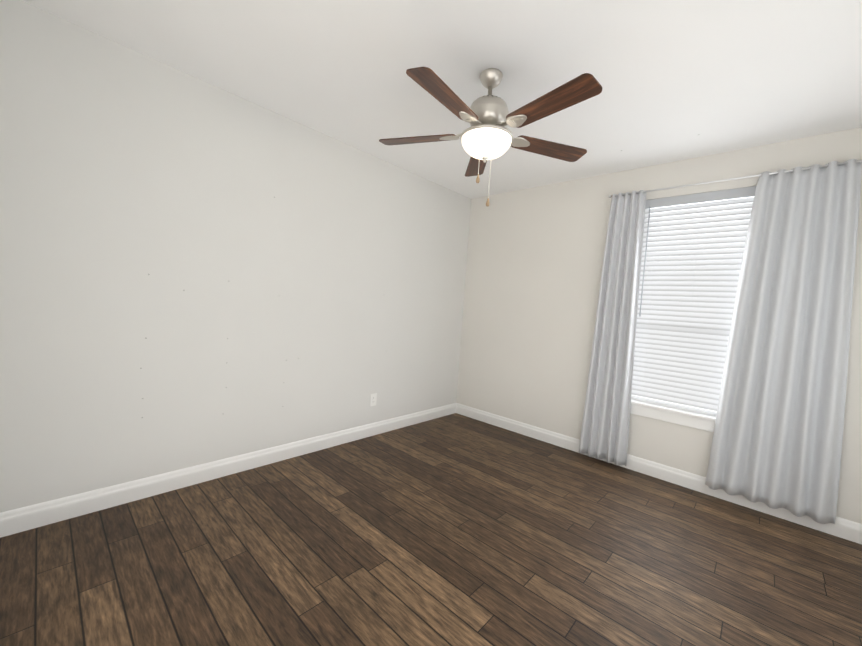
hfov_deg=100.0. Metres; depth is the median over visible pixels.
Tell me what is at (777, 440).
curtains
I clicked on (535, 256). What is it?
wall
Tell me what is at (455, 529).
floor
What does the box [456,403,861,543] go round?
baseboard
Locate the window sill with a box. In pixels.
[630,399,715,431]
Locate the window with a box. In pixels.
[631,186,756,415]
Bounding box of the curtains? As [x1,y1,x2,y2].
[579,159,861,523]
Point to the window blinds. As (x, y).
(684, 321)
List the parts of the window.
window blind head rail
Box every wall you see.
[0,0,470,512]
[456,127,861,523]
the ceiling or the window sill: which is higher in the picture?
the ceiling
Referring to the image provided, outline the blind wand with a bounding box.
[639,206,650,316]
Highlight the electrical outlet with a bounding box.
[370,393,376,405]
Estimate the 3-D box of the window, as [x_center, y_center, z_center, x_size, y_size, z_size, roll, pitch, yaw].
[2.216,-0.154,3.072,0.900,1.845,0.126,7,4,43]
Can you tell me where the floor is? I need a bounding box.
[0,413,861,645]
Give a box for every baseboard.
[0,403,455,537]
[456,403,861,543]
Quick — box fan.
[379,67,601,206]
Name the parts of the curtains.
rod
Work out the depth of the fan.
2.04 m
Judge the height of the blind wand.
0.990 m
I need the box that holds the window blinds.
[631,197,753,414]
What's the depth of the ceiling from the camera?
2.04 m
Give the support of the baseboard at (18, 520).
attached to the wall at (125, 171)
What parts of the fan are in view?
blade, blade, blade, lamp shade, motor, rod, blade, blade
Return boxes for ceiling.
[21,0,861,198]
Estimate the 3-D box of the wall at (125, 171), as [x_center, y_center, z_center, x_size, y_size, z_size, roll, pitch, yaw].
[-0.996,-0.230,3.218,0.150,2.740,4.300,7,4,43]
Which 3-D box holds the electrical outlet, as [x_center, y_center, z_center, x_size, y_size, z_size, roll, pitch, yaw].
[-0.584,0.779,3.672,0.008,0.126,0.078,7,4,43]

